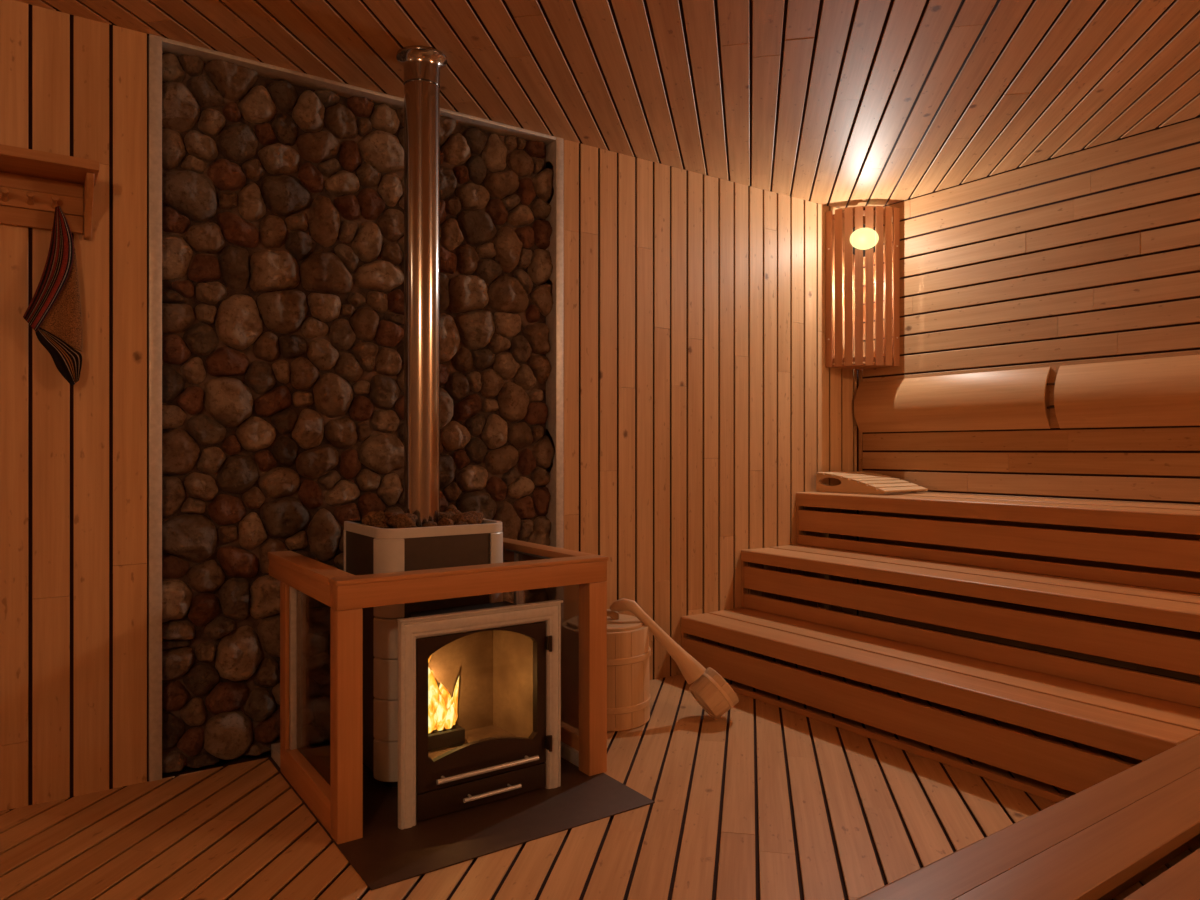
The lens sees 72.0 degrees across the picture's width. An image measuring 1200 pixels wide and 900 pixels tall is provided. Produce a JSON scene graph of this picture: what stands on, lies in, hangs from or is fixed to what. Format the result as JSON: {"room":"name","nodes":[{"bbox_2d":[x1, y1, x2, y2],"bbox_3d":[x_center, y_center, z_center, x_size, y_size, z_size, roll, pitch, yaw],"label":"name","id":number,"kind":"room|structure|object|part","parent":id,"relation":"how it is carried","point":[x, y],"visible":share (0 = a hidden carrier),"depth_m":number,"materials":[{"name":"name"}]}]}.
{"room":"sauna","nodes":[
{"label":"sauna","id":0,"kind":"room"},
{"bbox_2d":[0,0,856,812],"bbox_3d":[-0.829,-0.146,3.474,5.970,2.693,0.161,0,0,-35],"label":"wall","id":1,"kind":"structure","parent":0,"point":[701,395],"depth_m":3.85,"materials":[{"name":"brown wood"}]},
{"bbox_2d":[0,144,99,239],"bbox_3d":[-2.100,-0.808,2.371,1.125,0.212,0.203,0,0,-35],"label":"shelf","id":2,"kind":"object","parent":1,"relation":"attached to","point":[33,183],"visible":0.99,"depth_m":2.64,"materials":[{"name":"brown wood"}]},
{"bbox_3d":[-2.153,-0.804,2.443,1.060,0.058,0.024,0,0,-35],"label":"peg rail","id":3,"kind":"part","parent":2,"relation":"part of","materials":[{"name":"brown wood"}]},
{"bbox_3d":[-2.154,-0.746,2.445,1.060,0.056,0.020,0,0,-35],"label":"rail","id":4,"kind":"part","parent":2,"relation":"part of","materials":[{"name":"brown wood"}]},
{"bbox_2d":[23,206,81,385],"bbox_3d":[-1.760,-0.498,2.658,0.160,0.580,0.046,0,0,-35],"label":"hanging towel","id":5,"kind":"object","parent":2,"relation":"hanging from","point":[53,312],"visible":1,"depth_m":2.67,"materials":[{"name":"fabric"}]},
{"bbox_2d":[148,34,161,781],"bbox_3d":[-1.576,-0.146,2.917,0.040,2.593,0.106,0,0,-35],"label":"trim","id":6,"kind":"structure","parent":1,"relation":"attached to","point":[154,42],"depth_m":2.87,"materials":[{"name":"wood"}]},
{"bbox_2d":[162,53,554,772],"bbox_3d":[-0.900,-0.141,3.395,1.615,2.581,0.104,0,0,-35],"label":"cladding","id":7,"kind":"object","parent":1,"relation":"attached to","point":[283,201],"visible":0.74,"depth_m":3.20,"materials":[{"name":"brown stone"}]},
{"bbox_2d":[162,37,555,145],"bbox_3d":[-0.895,-1.435,3.388,1.615,0.014,0.106,0,0,-35],"label":"trim","id":8,"kind":"structure","parent":1,"relation":"attached to","point":[177,48],"depth_m":3.25,"materials":[{"name":"wood"}]},
{"bbox_2d":[546,137,563,548],"bbox_3d":[-0.215,-0.146,3.859,0.040,2.593,0.106,0,0,-35],"label":"trim","id":9,"kind":"structure","parent":1,"relation":"attached to","point":[554,150],"depth_m":3.82,"materials":[{"name":"wood"}]},
{"bbox_2d":[0,657,1199,899],"bbox_3d":[0.429,1.207,1.657,5.970,0.116,4.540,0,0,-35],"label":"floor","id":10,"kind":"structure","parent":0,"point":[759,800],"depth_m":2.49,"materials":[{"name":"brown wood"}]},
{"bbox_2d":[268,757,654,889],"bbox_3d":[-0.529,1.148,2.886,0.944,0.004,1.124,0,0,-35],"label":"sheet","id":11,"kind":"object","parent":10,"relation":"on","point":[386,854],"visible":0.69,"depth_m":2.53,"materials":[{"name":"black metal"}]},
{"bbox_2d":[268,538,608,843],"bbox_3d":[-0.604,0.763,3.009,0.965,0.766,0.837,0,0,-35],"label":"guard rail","id":12,"kind":"object","parent":11,"relation":"on","point":[319,751],"visible":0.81,"depth_m":2.75,"materials":[{"name":"wood"}]},
{"bbox_3d":[-1.113,0.756,2.916,0.014,0.577,0.077,0,0,-35],"label":"post","id":13,"kind":"part","parent":12,"relation":"part of","materials":[{"name":"brown wood"}]},
{"bbox_3d":[-0.955,1.096,2.712,0.039,0.100,0.594,0,0,-35],"label":"rail","id":14,"kind":"part","parent":12,"relation":"part of","materials":[{"name":"brown wood"}]},
{"bbox_3d":[-0.988,0.423,2.789,0.083,0.087,0.760,0,0,-35],"label":"rail","id":15,"kind":"part","parent":12,"relation":"part of","materials":[{"name":"brown wood"}]},
{"bbox_3d":[-0.915,0.733,2.684,0.005,0.625,0.503,0,0,-35],"label":"glass panel","id":16,"kind":"part","parent":12,"relation":"part of","materials":[{"name":"clear glass"}]},
{"bbox_3d":[-0.751,0.807,2.447,0.075,0.678,0.071,0,0,-35],"label":"post","id":17,"kind":"part","parent":12,"relation":"part of","materials":[{"name":"brown wood"}]},
{"bbox_3d":[-0.388,0.423,2.698,0.965,0.087,0.080,0,0,-35],"label":"rail","id":18,"kind":"part","parent":12,"relation":"part of","materials":[{"name":"brown wood"}]},
{"bbox_3d":[-0.191,0.733,3.186,0.005,0.625,0.503,0,0,-35],"label":"glass panel","id":19,"kind":"part","parent":12,"relation":"part of","materials":[{"name":"clear glass"}]},
{"bbox_3d":[-0.263,0.423,3.291,0.083,0.087,0.760,0,0,-35],"label":"rail","id":20,"kind":"part","parent":12,"relation":"part of","materials":[{"name":"brown wood"}]},
{"bbox_3d":[-0.202,1.096,3.233,0.039,0.100,0.594,0,0,-35],"label":"rail","id":21,"kind":"part","parent":12,"relation":"part of","materials":[{"name":"brown wood"}]},
{"bbox_3d":[-0.026,0.807,2.949,0.075,0.678,0.071,0,0,-35],"label":"post","id":22,"kind":"part","parent":12,"relation":"part of","materials":[{"name":"brown wood"}]},
{"bbox_2d":[344,508,562,828],"bbox_3d":[-0.583,0.683,2.967,0.580,0.927,0.824,0,0,-35],"label":"stove","id":23,"kind":"object","parent":11,"relation":"on","point":[505,656],"depth_m":2.78,"materials":[{"name":"metal"}]},
{"bbox_3d":[-0.810,0.256,2.970,0.096,0.073,0.071,0,0,-35],"label":"stove stone","id":24,"kind":"part","parent":23,"relation":"part of","materials":[{"name":"brown stone"}]},
{"bbox_3d":[-0.768,0.273,2.884,0.049,0.039,0.054,0,0,23],"label":"stove stone","id":25,"kind":"part","parent":23,"relation":"part of","materials":[{"name":"brown stone"}]},
{"bbox_3d":[-0.792,0.260,3.070,0.088,0.064,0.073,0,0,-35],"label":"stove stone","id":26,"kind":"part","parent":23,"relation":"part of","materials":[{"name":"brown stone"}]},
{"bbox_3d":[-0.696,0.257,2.910,0.104,0.071,0.098,0,0,-35],"label":"stove stone","id":27,"kind":"part","parent":23,"relation":"part of","materials":[{"name":"brown stone"}]},
{"bbox_2d":[396,45,446,526],"bbox_3d":[-0.654,-0.575,3.035,0.184,1.735,0.184,0,0,-35],"label":"flue pipe","id":28,"kind":"object","parent":23,"relation":"on","point":[422,65],"visible":0.93,"depth_m":2.98,"materials":[{"name":"metal"}]},
{"bbox_3d":[-0.643,0.702,3.047,0.464,0.806,0.394,0,0,-35],"label":"casing","id":29,"kind":"part","parent":23,"relation":"part of","materials":[{"name":"stone"}]},
{"bbox_3d":[-0.602,0.272,2.917,0.058,0.041,0.056,0,0,-35],"label":"stove stone","id":30,"kind":"part","parent":23,"relation":"part of","materials":[{"name":"brown stone"}]},
{"bbox_2d":[428,656,458,733],"bbox_3d":[-0.546,0.786,2.777,0.169,0.303,0.061,0,0,-42],"label":"fire","id":31,"kind":"object","parent":23,"relation":"in","point":[442,709],"visible":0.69,"depth_m":2.76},
{"bbox_3d":[-0.555,0.267,2.960,0.056,0.052,0.064,0,0,-35],"label":"stove stone","id":32,"kind":"part","parent":23,"relation":"part of","materials":[{"name":"brown stone"}]},
{"bbox_3d":[-0.584,0.262,3.131,0.095,0.060,0.084,0,0,-35],"label":"stove stone","id":33,"kind":"part","parent":23,"relation":"part of","materials":[{"name":"brown stone"}]},
{"bbox_3d":[-0.576,0.259,3.223,0.082,0.068,0.077,0,0,-35],"label":"stove stone","id":34,"kind":"part","parent":23,"relation":"part of","materials":[{"name":"brown stone"}]},
{"bbox_3d":[-0.494,0.274,2.965,0.048,0.037,0.051,0,0,20],"label":"stove stone","id":35,"kind":"part","parent":23,"relation":"part of","materials":[{"name":"brown stone"}]},
{"bbox_3d":[-0.500,0.260,3.043,0.102,0.064,0.083,0,0,-35],"label":"stove stone","id":36,"kind":"part","parent":23,"relation":"part of","materials":[{"name":"brown stone"}]},
{"bbox_3d":[-0.482,0.261,3.131,0.083,0.064,0.085,0,0,-35],"label":"stove stone","id":37,"kind":"part","parent":23,"relation":"part of","materials":[{"name":"brown stone"}]},
{"bbox_3d":[-0.371,0.830,2.661,0.580,0.633,0.027,0,0,-35],"label":"door frame","id":38,"kind":"part","parent":23,"relation":"part of","materials":[{"name":"stone"}]},
{"bbox_3d":[-0.377,0.816,2.667,0.458,0.472,0.022,0,0,-35],"label":"door","id":39,"kind":"part","parent":23,"relation":"part of","materials":[{"name":"brown metal"}]},
{"bbox_3d":[-0.377,1.097,2.666,0.458,0.081,0.020,0,0,-35],"label":"ash drawer","id":40,"kind":"part","parent":23,"relation":"part of","materials":[{"name":"brown metal"}]},
{"bbox_3d":[-0.359,1.019,2.644,0.358,0.015,0.040,0,0,-35],"label":"handle","id":41,"kind":"part","parent":23,"relation":"part of","materials":[{"name":"metal"}]},
{"bbox_3d":[-0.349,1.097,2.651,0.202,0.013,0.038,0,0,-35],"label":"handle","id":42,"kind":"part","parent":23,"relation":"part of","materials":[{"name":"silver metal"}]},
{"bbox_2d":[607,609,650,731],"bbox_3d":[0.022,0.920,3.553,0.391,0.454,0.391,0,0,-35],"label":"bucket","id":43,"kind":"object","parent":10,"relation":"on","point":[628,649],"visible":0.41,"depth_m":3.39,"materials":[{"name":"brown wood"}]},
{"bbox_3d":[-0.003,0.713,3.572,0.170,0.040,0.032,0,0,-10],"label":"lid handle","id":44,"kind":"part","parent":43,"relation":"part of","materials":[{"name":"brown wood"}]},
{"bbox_3d":[0.022,0.745,3.553,0.324,0.026,0.324,0,0,-35],"label":"lid","id":45,"kind":"part","parent":43,"relation":"part of","materials":[{"name":"brown wood"}]},
{"bbox_2d":[610,598,738,719],"bbox_3d":[0.321,0.891,3.511,0.538,0.512,0.194,0,0,-8],"label":"ladle","id":46,"kind":"object","parent":10,"relation":"on","point":[708,682],"visible":1,"depth_m":3.50,"materials":[{"name":"brown wood"}]},
{"bbox_3d":[0.246,0.817,3.530,0.411,0.363,0.057,0,0,3],"label":"handle","id":47,"kind":"part","parent":46,"relation":"part of","materials":[{"name":"brown wood"}]},
{"bbox_2d":[681,607,1199,802],"bbox_3d":[1.234,1.001,3.450,0.455,0.296,2.224,0,0,-35],"label":"tier","id":48,"kind":"object","parent":10,"relation":"on","point":[1141,727],"visible":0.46,"depth_m":3.08,"materials":[{"name":"brown wood"}]},
{"bbox_2d":[741,544,1199,707],"bbox_3d":[2.170,0.696,2.849,0.460,0.312,4.278,0,0,-35],"label":"tier","id":49,"kind":"object","parent":48,"relation":"on","point":[1175,609],"visible":1,"depth_m":3.33,"materials":[{"name":"brown wood"}]},
{"bbox_2d":[796,492,1199,592],"bbox_3d":[2.563,0.390,3.122,0.547,0.298,4.278,0,0,-35],"label":"tier","id":50,"kind":"object","parent":49,"relation":"on","point":[1169,553],"visible":0.92,"depth_m":3.68,"materials":[{"name":"brown wood"}]},
{"bbox_2d":[816,471,927,494],"bbox_3d":[1.539,0.184,4.688,0.387,0.111,0.470,0,0,-35],"label":"headrest cover","id":51,"kind":"object","parent":50,"relation":"on","point":[855,482],"visible":1,"depth_m":4.61,"materials":[{"name":"beige wood"}]},
{"bbox_2d":[856,735,1199,899],"bbox_3d":[1.633,1.000,1.142,2.363,0.298,2.022,0,0,-35],"label":"bench","id":52,"kind":"object","parent":10,"relation":"on","point":[1099,841],"visible":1,"depth_m":1.77,"materials":[{"name":"brown wood"}]},
{"bbox_2d":[15,0,1199,210],"bbox_3d":[0.429,-1.500,1.657,5.970,0.116,4.540,0,0,-35],"label":"ceiling","id":53,"kind":"structure","parent":0,"point":[839,104],"depth_m":3.11,"materials":[{"name":"brown wood"}]},
{"bbox_2d":[857,114,1199,682],"bbox_3d":[2.839,-0.146,3.314,0.121,2.693,4.520,0,0,-35],"label":"wall","id":54,"kind":"structure","parent":0,"point":[1089,255],"depth_m":4.08,"materials":[{"name":"brown wood"}]},
{"bbox_2d":[826,206,899,369],"bbox_3d":[1.535,-0.945,4.835,0.307,0.915,0.307,0,0,-35],"label":"lamp","id":55,"kind":"object","parent":54,"relation":"attached to","point":[862,240],"visible":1,"depth_m":4.76,"materials":[{"name":"timber"},{"name":"glowing frosted glass"}]},
{"bbox_3d":[1.520,-1.215,4.752,0.161,0.124,0.100,0,0,7],"label":"globe","id":56,"kind":"part","parent":55,"relation":"part of"},
{"bbox_2d":[854,367,1054,432],"bbox_3d":[1.895,-0.259,4.519,0.060,0.306,1.182,0,0,-35],"label":"curved backrest","id":57,"kind":"object","parent":54,"relation":"attached to","point":[1019,398],"visible":1,"depth_m":4.45,"materials":[{"name":"brown wood"}]},
{"bbox_2d":[1054,355,1199,427],"bbox_3d":[2.586,-0.259,3.521,0.060,0.306,1.248,0,0,-35],"label":"curved backrest","id":58,"kind":"object","parent":54,"relation":"attached to","point":[1165,391],"visible":1,"depth_m":3.76,"materials":[{"name":"brown wood"}]}
]}

